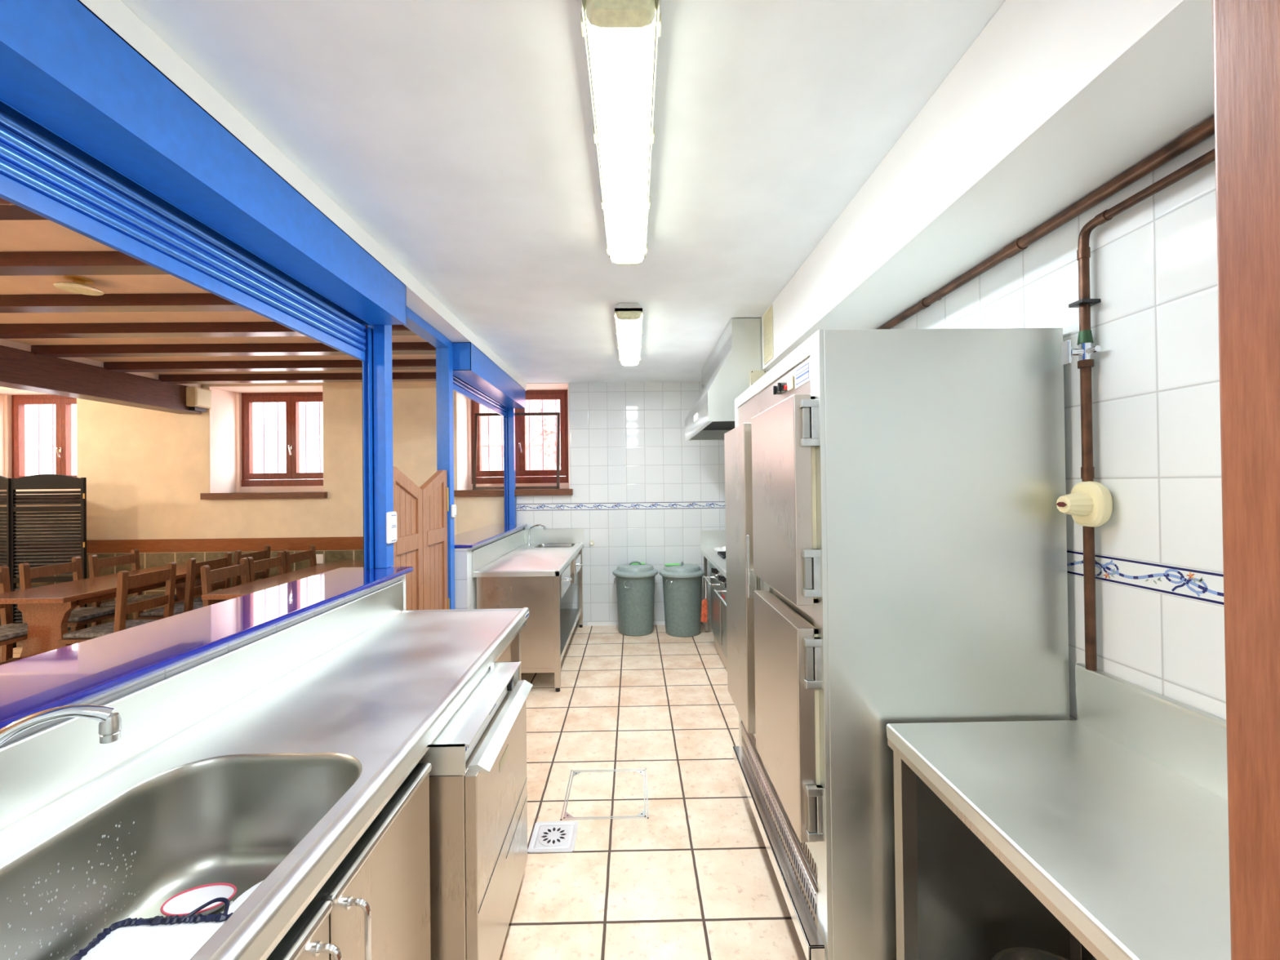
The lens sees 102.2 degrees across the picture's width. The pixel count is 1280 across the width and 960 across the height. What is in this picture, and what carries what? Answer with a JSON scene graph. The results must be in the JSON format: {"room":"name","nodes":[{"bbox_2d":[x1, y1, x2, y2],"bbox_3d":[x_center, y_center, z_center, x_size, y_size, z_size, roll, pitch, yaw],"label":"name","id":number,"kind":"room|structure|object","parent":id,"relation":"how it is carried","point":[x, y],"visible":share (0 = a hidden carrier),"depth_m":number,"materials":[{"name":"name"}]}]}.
{"room":"commercial kitchen","nodes":[
{"label":"commercial kitchen","id":0,"kind":"room"},
{"bbox_2d":[0,382,522,541],"bbox_3d":[-3.899,0.228,5.685,10.350,2.720,0.475,-1,0,-1],"label":"wall","id":1,"kind":"structure","parent":0,"point":[146,472],"depth_m":5.44,"materials":[{"name":"beige paint"}]},
{"bbox_2d":[38,404,39,474],"bbox_3d":[-6.847,-0.460,5.921,0.012,0.782,0.064,-1,0,-1],"label":"bar","id":2,"kind":"object","parent":1,"relation":"in","point":[38,405],"depth_m":5.94,"materials":[{"name":"metal"}]},
{"bbox_2d":[11,395,76,478],"bbox_3d":[-6.509,-0.432,5.823,1.110,1.063,0.128,-1,0,-1],"label":"window","id":3,"kind":"structure","parent":1,"relation":"in","point":[63,404],"depth_m":5.81,"materials":[{"name":"red wood"}]},
{"bbox_2d":[52,404,54,474],"bbox_3d":[-6.688,-0.461,5.923,0.019,0.782,0.064,-1,0,-1],"label":"bar","id":4,"kind":"object","parent":1,"relation":"in","point":[53,465],"depth_m":5.94,"materials":[{"name":"metal"}]},
{"bbox_2d":[0,338,200,387],"bbox_3d":[-4.684,-1.001,2.190,0.215,0.054,6.490,-1,0,-1],"label":"trim","id":5,"kind":"structure","parent":1,"relation":"attached to","point":[3,342],"depth_m":4.28,"materials":[{"name":"paint"}]},
{"bbox_2d":[0,345,202,413],"bbox_3d":[-4.660,-0.844,2.179,0.240,0.260,6.470,-1,0,-1],"label":"ceiling beam","id":6,"kind":"structure","parent":1,"relation":"attached to","point":[20,369],"depth_m":4.27,"materials":[{"name":"brown wood"}]},
{"bbox_2d":[186,386,211,412],"bbox_3d":[-4.527,-0.825,5.309,0.107,0.235,0.205,-1,0,-1],"label":"wall speaker","id":7,"kind":"object","parent":6,"relation":"attached to","point":[197,399],"visible":1,"depth_m":5.25,"materials":[{"name":"beige plastic"}]},
{"bbox_2d":[196,388,211,407],"bbox_3d":[-4.478,-0.844,5.311,0.009,0.166,0.177,-1,0,-1],"label":"grille","id":8,"kind":"object","parent":7,"relation":"attached to","point":[203,395],"depth_m":5.30,"materials":[{"name":"beige plastic"}]},
{"bbox_2d":[0,536,363,554],"bbox_3d":[-5.310,0.694,5.413,7.510,0.137,0.022,-1,0,-1],"label":"trim","id":9,"kind":"structure","parent":1,"relation":"attached to","point":[355,543],"depth_m":5.42,"materials":[{"name":"brown wood"}]},
{"bbox_2d":[0,549,363,631],"bbox_3d":[-5.305,1.182,5.414,7.510,0.840,0.014,-1,0,-1],"label":"trim","id":10,"kind":"structure","parent":1,"relation":"attached to","point":[147,560],"depth_m":5.41,"materials":[{"name":"wood"}]},
{"bbox_2d":[200,491,327,499],"bbox_3d":[-3.939,0.165,5.417,1.281,0.067,0.059,-1,0,-1],"label":"trim","id":11,"kind":"structure","parent":1,"relation":"attached to","point":[320,494],"depth_m":5.39,"materials":[{"name":"brown wood"}]},
{"bbox_2d":[241,391,323,486],"bbox_3d":[-3.945,-0.462,5.857,1.120,1.063,0.128,-1,0,-1],"label":"window","id":12,"kind":"structure","parent":1,"relation":"in","point":[292,477],"depth_m":5.84,"materials":[{"name":"red wood"}]},
{"bbox_2d":[0,382,569,495],"bbox_3d":[-3.929,-0.429,5.690,6.345,1.133,0.472,-1,0,-1],"label":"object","id":13,"kind":"structure","parent":1,"relation":"attached to","point":[225,411],"depth_m":5.73,"materials":[{"name":"paint"}]},
{"bbox_2d":[305,402,306,472],"bbox_3d":[-3.832,-0.487,5.961,0.014,0.797,0.064,-1,0,-1],"label":"bar","id":14,"kind":"object","parent":1,"relation":"in","point":[305,440],"depth_m":5.98,"materials":[{"name":"metal"}]},
{"bbox_2d":[319,402,320,472],"bbox_3d":[-3.673,-0.487,5.963,0.015,0.797,0.064,-1,0,-1],"label":"bar","id":15,"kind":"object","parent":1,"relation":"in","point":[319,402],"depth_m":5.98,"materials":[{"name":"metal"}]},
{"bbox_2d":[453,488,573,496],"bbox_3d":[-1.344,0.134,5.451,1.265,0.067,0.059,-1,0,-1],"label":"trim","id":16,"kind":"structure","parent":1,"relation":"attached to","point":[526,491],"depth_m":5.42,"materials":[{"name":"brown wood"}]},
{"bbox_2d":[471,390,568,484],"bbox_3d":[-1.365,-0.492,5.892,1.100,1.063,0.128,-1,0,-1],"label":"window","id":17,"kind":"structure","parent":1,"relation":"in","point":[522,475],"depth_m":5.88,"materials":[{"name":"red wood"}]},
{"bbox_2d":[516,381,724,503],"bbox_3d":[-0.093,-0.401,5.508,2.450,1.281,0.012,-1,0,-1],"label":"tiled wall","id":18,"kind":"structure","parent":1,"relation":"attached to","point":[628,444],"depth_m":5.50,"materials":[{"name":"tile"}]},
{"bbox_2d":[516,501,724,511],"bbox_3d":[-0.091,0.277,5.502,2.441,0.075,0.011,-1,0,-1],"label":"trim","id":19,"kind":"structure","parent":1,"relation":"attached to","point":[703,504],"depth_m":5.50,"materials":[{"name":"tile"}]},
{"bbox_2d":[516,508,725,626],"bbox_3d":[-0.078,0.928,5.499,2.450,1.227,0.012,-1,0,-1],"label":"wall tiles","id":20,"kind":"structure","parent":1,"relation":"attached to","point":[657,538],"depth_m":5.49,"materials":[{"name":"tile"}]},
{"bbox_2d":[587,621,665,626],"bbox_3d":[0.024,1.520,5.486,1.160,0.040,0.006,-1,0,-1],"label":"baseboard","id":21,"kind":"structure","parent":1,"relation":"attached to","point":[615,623],"depth_m":5.48,"materials":[{"name":"beige tile"}]},
{"bbox_3d":[-1.347,0.110,5.666,1.165,0.015,0.371,-1,0,-1],"label":"trim","id":22,"kind":"structure","parent":1,"relation":"attached to","visible":0},
{"bbox_2d":[472,412,559,489],"bbox_3d":[-1.323,-0.314,5.550,0.920,0.830,0.125,-1,0,-1],"label":"screen","id":23,"kind":"object","parent":22,"relation":"on","point":[557,414],"visible":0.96,"depth_m":5.54,"materials":[{"name":"brown metal"}]},
{"bbox_2d":[0,527,524,746],"bbox_3d":[-1.341,1.000,2.224,0.315,1.065,6.498,-1,0,-1],"label":"wall","id":24,"kind":"structure","parent":0,"point":[114,694],"depth_m":1.78,"materials":[{"name":"white tile"}]},
{"bbox_2d":[0,566,413,728],"bbox_3d":[-1.321,0.444,0.827,0.382,0.024,3.655,-1,0,-1],"label":"bar","id":25,"kind":"object","parent":24,"relation":"on","point":[76,673],"visible":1,"depth_m":1.37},
{"bbox_2d":[361,324,393,569],"bbox_3d":[-1.333,-0.232,2.629,0.100,1.354,0.110,-1,0,-1],"label":"post","id":26,"kind":"object","parent":25,"relation":"on","point":[376,368],"visible":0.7,"depth_m":2.60,"materials":[{"name":"blue paint"}]},
{"bbox_2d":[386,511,396,543],"bbox_3d":[-1.267,0.242,2.638,0.022,0.160,0.088,-1,0,-1],"label":"switch plate","id":27,"kind":"object","parent":26,"relation":"attached to","point":[391,517],"visible":1,"depth_m":2.61,"materials":[{"name":"white plastic"}]},
{"bbox_2d":[391,466,423,609],"bbox_3d":[-1.308,0.573,2.886,0.048,1.287,0.409,-1,0,-1],"label":"door","id":28,"kind":"structure","parent":26,"relation":"attached to","point":[407,495],"depth_m":2.93,"materials":[{"name":"brown wood"}]},
{"bbox_2d":[403,306,453,350],"bbox_3d":[-1.344,-0.935,3.090,0.091,0.056,1.022,-1,0,-1],"label":"lintel","id":29,"kind":"object","parent":26,"relation":"on","point":[415,322],"visible":0.45,"depth_m":3.19,"materials":[{"name":"blue paint"}]},
{"bbox_2d":[454,524,527,548],"bbox_3d":[-1.371,0.471,4.535,0.382,0.024,1.882,-1,0,-1],"label":"bar","id":30,"kind":"object","parent":24,"relation":"on","point":[473,538],"visible":0.76,"depth_m":4.35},
{"bbox_2d":[503,408,515,524],"bbox_3d":[-1.371,-0.211,5.431,0.100,1.354,0.095,-1,0,-1],"label":"post","id":31,"kind":"object","parent":30,"relation":"on","point":[509,475],"visible":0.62,"depth_m":5.41,"materials":[{"name":"metal"}]},
{"bbox_2d":[13,623,806,959],"bbox_3d":[-3.824,1.605,1.275,10.350,0.100,9.275,-1,0,-1],"label":"floor","id":32,"kind":"structure","parent":0,"point":[695,878],"depth_m":2.34,"materials":[{"name":"tile"}]},
{"bbox_2d":[0,565,27,665],"bbox_3d":[-4.730,1.124,3.819,0.462,0.920,0.440,-1,0,-1],"label":"dining chair","id":33,"kind":"object","parent":32,"relation":"on","point":[11,633],"visible":0.42,"depth_m":3.99,"materials":[{"name":"brown wood"}]},
{"bbox_2d":[0,623,27,640],"bbox_3d":[-4.699,1.126,3.820,0.380,0.034,0.400,-1,0,-1],"label":"cushion","id":34,"kind":"object","parent":33,"relation":"on","point":[8,632],"depth_m":3.78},
{"bbox_2d":[0,474,86,648],"bbox_3d":[-6.294,0.781,5.042,1.871,1.660,0.269,-1,0,-1],"label":"folding screen","id":35,"kind":"object","parent":32,"relation":"on","point":[39,481],"visible":0.64,"depth_m":4.97,"materials":[{"name":"black paint"}]},
{"bbox_2d":[18,555,128,649],"bbox_3d":[-4.737,1.128,4.349,0.462,0.920,0.440,-1,0,-1],"label":"dining chair","id":36,"kind":"object","parent":32,"relation":"on","point":[82,615],"visible":0.37,"depth_m":4.30,"materials":[{"name":"brown wood"}]},
{"bbox_2d":[67,606,115,622],"bbox_3d":[-4.706,1.130,4.349,0.380,0.034,0.400,-1,0,-1],"label":"cushion","id":37,"kind":"object","parent":36,"relation":"on","point":[82,614],"depth_m":4.33,"materials":[{"name":"fabric"}]},
{"bbox_2d":[0,562,233,658],"bbox_3d":[-4.371,1.209,4.428,0.670,0.750,1.650,-1,0,-1],"label":"dining table","id":38,"kind":"object","parent":32,"relation":"on","point":[46,610],"visible":0.31,"depth_m":3.79,"materials":[{"name":"brown wood"}]},
{"bbox_2d":[57,562,177,648],"bbox_3d":[-3.909,1.115,3.890,0.462,0.920,0.440,-1,0,-1],"label":"dining chair","id":39,"kind":"object","parent":32,"relation":"on","point":[125,581],"visible":0.51,"depth_m":3.81,"materials":[{"name":"brown wood"}]},
{"bbox_2d":[62,619,158,638],"bbox_3d":[-3.940,1.117,3.890,0.380,0.034,0.400,-1,0,-1],"label":"cushion","id":40,"kind":"object","parent":39,"relation":"on","point":[100,630],"depth_m":3.78,"materials":[{"name":"fabric"}]},
{"bbox_2d":[88,548,177,626],"bbox_3d":[-4.713,1.131,4.849,0.462,0.920,0.440,-1,0,-1],"label":"dining chair","id":41,"kind":"object","parent":32,"relation":"on","point":[95,563],"visible":0.34,"depth_m":4.79,"materials":[{"name":"brown wood"}]},
{"bbox_2d":[99,594,176,607],"bbox_3d":[-4.683,1.133,4.850,0.380,0.034,0.400,-1,0,-1],"label":"cushion","id":42,"kind":"object","parent":41,"relation":"on","point":[138,597],"depth_m":4.85,"materials":[{"name":"fabric"}]},
{"bbox_2d":[135,551,231,619],"bbox_3d":[-3.957,1.120,4.510,0.462,0.920,0.440,-1,0,-1],"label":"dining chair","id":43,"kind":"object","parent":32,"relation":"on","point":[193,567],"visible":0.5,"depth_m":4.36,"materials":[{"name":"brown wood"}]},
{"bbox_2d":[140,601,203,616],"bbox_3d":[-3.988,1.122,4.509,0.380,0.034,0.400,-1,0,-1],"label":"cushion","id":44,"kind":"object","parent":43,"relation":"on","point":[178,607],"depth_m":4.38,"materials":[{"name":"fabric"}]},
{"bbox_2d":[200,557,249,606],"bbox_3d":[-3.073,1.106,4.101,0.462,0.920,0.440,-1,0,-1],"label":"dining chair","id":45,"kind":"object","parent":32,"relation":"on","point":[207,576],"visible":0.2,"depth_m":4.02,"materials":[{"name":"brown wood"}]},
{"bbox_2d":[193,545,271,601],"bbox_3d":[-3.974,1.124,5.029,0.462,0.920,0.440,-1,0,-1],"label":"dining chair","id":46,"kind":"object","parent":32,"relation":"on","point":[265,553],"visible":0.3,"depth_m":5.05,"materials":[{"name":"brown wood"}]},
{"bbox_2d":[0,580,528,959],"bbox_3d":[-0.847,1.001,1.056,0.638,1.033,3.050,-1,0,-1],"label":"countertop","id":47,"kind":"structure","parent":32,"relation":"on","point":[267,759],"depth_m":1.18,"materials":[{"name":"metal"}]},
{"bbox_2d":[0,704,121,745],"bbox_3d":[-1.061,0.515,0.834,0.118,0.247,0.306,-1,-1,35],"label":"tap","id":48,"kind":"object","parent":47,"relation":"on","point":[110,722],"visible":1,"depth_m":0.90,"materials":[{"name":"silver metal"}]},
{"bbox_2d":[69,897,232,959],"bbox_3d":[-0.887,0.856,0.856,0.250,0.054,0.345,-1,0,-1],"label":"towel","id":49,"kind":"object","parent":47,"relation":"in","point":[175,937],"visible":0.83,"depth_m":0.96,"materials":[{"name":"fabric"}]},
{"bbox_2d":[0,752,362,959],"bbox_3d":[-0.824,0.761,0.813,0.464,0.251,0.786,-1,0,-1],"label":"basin","id":50,"kind":"object","parent":47,"relation":"in","point":[194,820],"depth_m":1.11,"materials":[{"name":"silver metal"}]},
{"bbox_2d":[160,882,236,916],"bbox_3d":[-0.909,0.875,1.067,0.129,0.025,0.084,-1,0,-1],"label":"dinner plate","id":51,"kind":"object","parent":47,"relation":"in","point":[184,903],"visible":0.88,"depth_m":1.08,"materials":[{"name":"ceramic"}]},
{"bbox_2d":[227,880,262,914],"bbox_3d":[-0.742,0.878,1.066,0.197,0.016,0.197,-1,0,-1],"label":"dinner plate","id":52,"kind":"object","parent":47,"relation":"in","point":[239,900],"visible":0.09,"depth_m":1.08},
{"bbox_2d":[246,551,286,582],"bbox_3d":[-3.079,1.110,4.551,0.462,0.920,0.440,-1,0,-1],"label":"dining chair","id":53,"kind":"object","parent":32,"relation":"on","point":[279,561],"visible":0.2,"depth_m":4.55,"materials":[{"name":"brown wood"}]},
{"bbox_2d":[201,560,363,599],"bbox_3d":[-2.782,1.191,4.490,0.670,0.750,1.650,-1,0,-1],"label":"dining table","id":54,"kind":"object","parent":32,"relation":"on","point":[234,592],"visible":0.06,"depth_m":4.19,"materials":[{"name":"brown wood"}]},
{"bbox_2d":[283,545,316,573],"bbox_3d":[-3.086,1.113,5.011,0.462,0.920,0.440,-1,0,-1],"label":"dining chair","id":55,"kind":"object","parent":32,"relation":"on","point":[310,554],"visible":0.27,"depth_m":5.00,"materials":[{"name":"brown wood"}]},
{"bbox_2d":[266,761,431,959],"bbox_3d":[-0.807,1.113,0.440,0.652,0.800,1.798,-1,0,-1],"label":"base cabinet","id":56,"kind":"object","parent":32,"relation":"on","point":[375,904],"visible":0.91,"depth_m":1.07,"materials":[{"name":"metal"}]},
{"bbox_2d":[435,347,454,609],"bbox_3d":[-1.335,0.320,3.550,0.092,2.444,0.080,-1,0,-1],"label":"post","id":57,"kind":"object","parent":32,"relation":"on","point":[444,356],"visible":0.48,"depth_m":3.52,"materials":[{"name":"metal"}]},
{"bbox_2d":[419,470,449,609],"bbox_3d":[-1.314,0.576,3.301,0.048,1.287,0.409,-1,0,-1],"label":"door","id":58,"kind":"structure","parent":57,"relation":"attached to","point":[435,493],"depth_m":3.32,"materials":[{"name":"brown wood"}]},
{"bbox_2d":[419,661,533,959],"bbox_3d":[-0.718,1.097,1.676,0.624,0.787,0.637,-1,0,-1],"label":"dishwasher","id":59,"kind":"object","parent":32,"relation":"on","point":[478,793],"visible":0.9,"depth_m":1.43,"materials":[{"name":"metal"}]},
{"bbox_2d":[471,528,583,692],"bbox_3d":[-0.879,1.026,4.593,0.668,1.035,1.764,-1,0,-1],"label":"sink cabinet","id":60,"kind":"object","parent":32,"relation":"on","point":[509,572],"visible":0.91,"depth_m":3.75,"materials":[{"name":"metal"}]},
{"bbox_2d":[473,542,582,577],"bbox_3d":[-0.899,0.680,4.591,0.618,0.043,1.755,-1,0,-1],"label":"countertop","id":61,"kind":"structure","parent":60,"relation":"on","point":[526,560],"depth_m":4.13,"materials":[{"name":"metal"}]},
{"bbox_2d":[534,543,575,547],"bbox_3d":[-0.867,0.759,5.283,0.390,0.180,0.330,-1,0,-1],"label":"basin","id":62,"kind":"object","parent":60,"relation":"in","point":[537,545],"depth_m":5.44,"materials":[{"name":"metal"}]},
{"bbox_2d":[560,608,579,651],"bbox_3d":[-0.893,1.364,4.604,0.545,0.030,1.650,-1,0,-1],"label":"shelf","id":63,"kind":"object","parent":60,"relation":"attached to","point":[569,618],"depth_m":4.84,"materials":[{"name":"metal"}]},
{"bbox_2d":[527,821,578,853],"bbox_3d":[-0.367,1.518,2.203,0.191,0.005,0.191,-1,0,-1],"label":"floor drain","id":64,"kind":"object","parent":32,"relation":"on","point":[547,836],"visible":1,"depth_m":2.19,"materials":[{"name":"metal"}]},
{"bbox_2d":[560,768,648,820],"bbox_3d":[-0.161,1.519,2.511,0.395,0.003,0.400,-1,0,-1],"label":"access hatch","id":65,"kind":"object","parent":32,"relation":"on","point":[567,816],"visible":1,"depth_m":2.41,"materials":[{"name":"metal"}]},
{"bbox_2d":[612,560,657,635],"bbox_3d":[-0.045,1.183,5.253,0.466,0.713,0.466,-1,0,-1],"label":"waste bin","id":66,"kind":"object","parent":32,"relation":"on","point":[635,580],"visible":1,"depth_m":5.09,"materials":[{"name":"grey plastic"}]},
{"bbox_2d":[658,561,705,636],"bbox_3d":[0.428,1.177,5.202,0.466,0.713,0.466,-1,0,-1],"label":"waste bin","id":67,"kind":"object","parent":32,"relation":"on","point":[682,582],"visible":0.99,"depth_m":5.04,"materials":[{"name":"grey plastic"}]},
{"bbox_2d":[699,530,727,670],"bbox_3d":[0.867,1.009,3.939,0.564,1.020,2.550,-1,0,-1],"label":"range","id":68,"kind":"object","parent":32,"relation":"on","point":[709,540],"visible":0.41,"depth_m":4.44,"materials":[{"name":"metal"}]},
{"bbox_2d":[700,579,707,622],"bbox_3d":[0.580,1.084,4.675,0.063,0.415,0.057,-1,0,-1],"label":"towel","id":69,"kind":"object","parent":68,"relation":"hanging from","point":[704,618],"visible":0.92,"depth_m":4.67,"materials":[{"name":"orange fabric"}]},
{"bbox_2d":[699,546,726,578],"bbox_3d":[0.882,0.691,3.942,0.526,0.045,2.550,-1,0,-1],"label":"countertop","id":70,"kind":"structure","parent":68,"relation":"on","point":[712,555],"depth_m":4.47,"materials":[{"name":"metal"}]},
{"bbox_2d":[724,328,1070,959],"bbox_3d":[0.799,0.547,1.995,0.738,1.916,1.173,-1,0,-1],"label":"refrigerator","id":71,"kind":"object","parent":32,"relation":"on","point":[896,535],"visible":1,"depth_m":1.41,"materials":[{"name":"metal"}]},
{"bbox_2d":[795,362,808,385],"bbox_3d":[0.491,-0.320,1.563,0.001,0.045,0.117,-1,0,-1],"label":"print","id":72,"kind":"object","parent":71,"relation":"attached to","point":[802,369],"depth_m":1.56,"materials":[{"name":"white"}]},
{"bbox_2d":[886,662,1231,959],"bbox_3d":[0.938,0.995,0.954,0.534,1.002,0.873,-1,0,-1],"label":"work table","id":73,"kind":"object","parent":32,"relation":"on","point":[1103,833],"visible":0.96,"depth_m":1.12,"materials":[{"name":"metal"}]},
{"bbox_2d":[991,946,1067,959],"bbox_3d":[0.970,1.224,1.174,0.294,0.184,0.292,-1,0,-1],"label":"cooking pot","id":74,"kind":"object","parent":73,"relation":"on","point":[1018,953],"visible":1,"depth_m":1.31,"materials":[{"name":"metal"}]},
{"bbox_2d":[406,306,452,342],"bbox_3d":[-1.323,-1.027,1.140,0.100,0.097,8.700,-1,0,-1],"label":"wall header","id":75,"kind":"structure","parent":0,"point":[406,306],"depth_m":3.17,"materials":[{"name":"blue paint"}]},
{"bbox_2d":[0,0,406,360],"bbox_3d":[-1.252,-0.792,0.791,0.227,0.378,3.563,-1,0,-1],"label":"roller shutter","id":76,"kind":"object","parent":75,"relation":"attached to","point":[98,143],"visible":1,"depth_m":1.33,"materials":[{"name":"blue paint"}]},
{"bbox_2d":[79,0,526,391],"bbox_3d":[-1.210,-1.020,1.142,0.125,0.081,8.700,-1,0,-1],"label":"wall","id":77,"kind":"structure","parent":75,"relation":"attached to","point":[114,13],"depth_m":1.60,"materials":[{"name":"white paint"}]},
{"bbox_2d":[452,342,525,417],"bbox_3d":[-1.302,-0.810,4.509,0.227,0.286,1.818,-1,0,-1],"label":"roller shutter","id":78,"kind":"object","parent":75,"relation":"attached to","point":[477,378],"visible":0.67,"depth_m":4.14,"materials":[{"name":"blue paint"}]},
{"bbox_2d":[0,0,1005,384],"bbox_3d":[-3.853,-1.098,1.057,10.350,0.137,8.800,-1,0,-1],"label":"ceiling","id":79,"kind":"structure","parent":0,"point":[458,135],"depth_m":1.65,"materials":[{"name":"white paint"}]},
{"bbox_2d":[0,197,47,220],"bbox_3d":[-2.978,-1.017,1.908,3.180,0.068,0.110,-1,0,-1],"label":"joist","id":80,"kind":"object","parent":79,"relation":"attached to","point":[9,211],"visible":0.02,"depth_m":1.92,"materials":[{"name":"brown wood"}]},
{"bbox_2d":[53,275,103,295],"bbox_3d":[-2.918,-1.019,2.689,0.180,0.054,0.180,-1,0,-1],"label":"ceiling lamp","id":81,"kind":"object","parent":79,"relation":"attached to","point":[77,284],"visible":0.98,"depth_m":2.68,"materials":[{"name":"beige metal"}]},
{"bbox_2d":[0,251,168,275],"bbox_3d":[-2.985,-1.013,2.423,3.180,0.068,0.110,-1,0,-1],"label":"joist","id":82,"kind":"object","parent":79,"relation":"attached to","point":[11,263],"visible":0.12,"depth_m":2.38,"materials":[{"name":"brown wood"}]},
{"bbox_2d":[0,293,249,312],"bbox_3d":[-2.992,-1.009,2.949,3.180,0.068,0.110,-1,0,-1],"label":"joist","id":83,"kind":"object","parent":79,"relation":"attached to","point":[188,302],"visible":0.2,"depth_m":2.90,"materials":[{"name":"brown wood"}]},
{"bbox_2d":[0,321,417,338],"bbox_3d":[-2.999,-1.005,3.461,3.180,0.068,0.110,-1,0,-1],"label":"joist","id":84,"kind":"object","parent":79,"relation":"attached to","point":[33,331],"visible":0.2,"depth_m":3.41,"materials":[{"name":"brown wood"}]},
{"bbox_2d":[31,342,435,357],"bbox_3d":[-3.005,-1.001,3.973,3.180,0.068,0.110,-1,0,-1],"label":"joist","id":85,"kind":"object","parent":79,"relation":"attached to","point":[397,348],"visible":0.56,"depth_m":3.92,"materials":[{"name":"brown wood"}]},
{"bbox_2d":[103,359,435,372],"bbox_3d":[-3.013,-0.997,4.508,3.180,0.068,0.110,-1,0,-1],"label":"joist","id":86,"kind":"object","parent":79,"relation":"attached to","point":[397,364],"visible":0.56,"depth_m":4.45,"materials":[{"name":"brown wood"}]},
{"bbox_2d":[159,372,435,383],"bbox_3d":[-3.019,-0.994,5.023,3.180,0.068,0.110,-1,0,-1],"label":"joist","id":87,"kind":"object","parent":79,"relation":"attached to","point":[397,376],"visible":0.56,"depth_m":4.97,"materials":[{"name":"brown wood"}]},
{"bbox_2d":[580,0,661,265],"bbox_3d":[-0.050,-1.023,1.722,0.180,0.092,1.270,-1,0,-1],"label":"ceiling light","id":88,"kind":"object","parent":79,"relation":"attached to","point":[621,37],"visible":1,"depth_m":1.37,"materials":[{"name":"white"}]},
{"bbox_2d":[613,302,643,365],"bbox_3d":[-0.077,-1.008,3.722,0.180,0.092,1.270,-1,0,-1],"label":"ceiling light","id":89,"kind":"object","parent":79,"relation":"attached to","point":[628,317],"visible":1,"depth_m":3.38,"materials":[{"name":"white"}]},
{"bbox_2d":[890,133,1226,719],"bbox_3d":[1.268,0.202,1.115,0.140,2.583,8.800,-1,0,-1],"label":"wall","id":90,"kind":"structure","parent":0,"point":[1157,446],"depth_m":1.22,"materials":[{"name":"white tile"}]},
{"bbox_2d":[684,318,769,440],"bbox_3d":[0.786,-0.721,4.147,0.710,0.673,1.512,-1,0,-1],"label":"extractor hood","id":91,"kind":"object","parent":90,"relation":"attached to","point":[725,375],"visible":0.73,"depth_m":3.39,"materials":[{"name":"metal"}]},
{"bbox_2d":[749,370,766,386],"bbox_3d":[0.769,-0.659,3.370,0.104,0.104,0.040,-1,0,-1],"label":"junction box","id":92,"kind":"object","parent":91,"relation":"attached to","point":[754,375],"visible":0.56,"depth_m":3.35,"materials":[{"name":"beige plastic"}]},
{"bbox_2d":[763,304,773,364],"bbox_3d":[0.794,-0.896,3.208,0.010,0.320,0.200,-1,0,-1],"label":"vent panel","id":93,"kind":"object","parent":90,"relation":"attached to","point":[768,315],"visible":1,"depth_m":3.18,"materials":[{"name":"beige plastic"}]},
{"bbox_2d":[761,0,1213,369],"bbox_3d":[1.019,-0.919,0.100,0.356,0.351,6.560,-1,0,-1],"label":"bulkhead","id":94,"kind":"object","parent":90,"relation":"attached to","point":[1052,101],"depth_m":1.25,"materials":[{"name":"white paint"}]},
{"bbox_2d":[877,115,1214,328],"bbox_3d":[1.154,-0.714,1.906,0.044,0.040,2.830,-1,0,-1],"label":"copper pipe","id":95,"kind":"object","parent":90,"relation":"attached to","point":[1205,130],"visible":0.7,"depth_m":1.35,"materials":[{"name":"metal"}]},
{"bbox_2d":[1061,148,1215,671],"bbox_3d":[1.159,-0.092,0.928,0.074,1.163,0.883,-1,0,-1],"label":"gas pipe","id":96,"kind":"object","parent":90,"relation":"attached to","point":[1085,350],"visible":1,"depth_m":1.34,"materials":[{"name":"orange metal"}]},
{"bbox_2d":[1056,480,1112,527],"bbox_3d":[1.138,0.062,1.333,0.107,0.118,0.100,-1,0,-1],"label":"valve","id":97,"kind":"object","parent":96,"relation":"attached to","point":[1090,504],"visible":1,"depth_m":1.31,"materials":[{"name":"beige plastic"}]},
{"bbox_3d":[0.952,0.200,0.376,0.510,2.583,0.210,-1,0,-1],"label":"wall","id":98,"kind":"structure","parent":0,"visible":0},
{"bbox_2d":[1212,0,1279,959],"bbox_3d":[0.638,0.204,0.309,0.120,2.582,0.405,-1,0,-1],"label":"door","id":99,"kind":"structure","parent":98,"relation":"in","point":[1246,33],"depth_m":0.48,"materials":[{"name":"brown wood"}]},
{"label":"outside","id":100,"kind":"structure","parent":0,"visible":0},
{"bbox_3d":[-4.127,1.679,10.922,20.000,0.100,10.024,-1,0,-1],"label":"ground","id":101,"kind":"structure","parent":100,"visible":0},
{"bbox_2d":[24,402,323,479],"bbox_3d":[-8.457,-1.827,10.027,9.400,7.000,0.350,-1,0,-1],"label":"window panes","id":102,"kind":"structure","parent":101,"relation":"on","point":[270,408],"depth_m":9.88,"materials":[{"name":"glass"}]},
{"bbox_2d":[476,400,563,477],"bbox_3d":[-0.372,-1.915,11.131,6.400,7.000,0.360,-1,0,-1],"label":"window pane","id":103,"kind":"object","parent":101,"relation":"on","point":[495,422],"visible":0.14,"depth_m":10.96,"materials":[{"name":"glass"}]},
{"bbox_3d":[1.268,0.225,1.115,0.140,0.067,8.800,-1,0,-1],"label":"wall","id":104,"kind":"structure","parent":0,"visible":0},
{"bbox_2d":[1066,549,1223,605],"bbox_3d":[1.204,0.225,1.000,0.011,0.067,1.032,-1,0,-1],"label":"trim","id":105,"kind":"structure","parent":104,"relation":"attached to","point":[1202,585],"depth_m":1.20,"materials":[{"name":"tile"}]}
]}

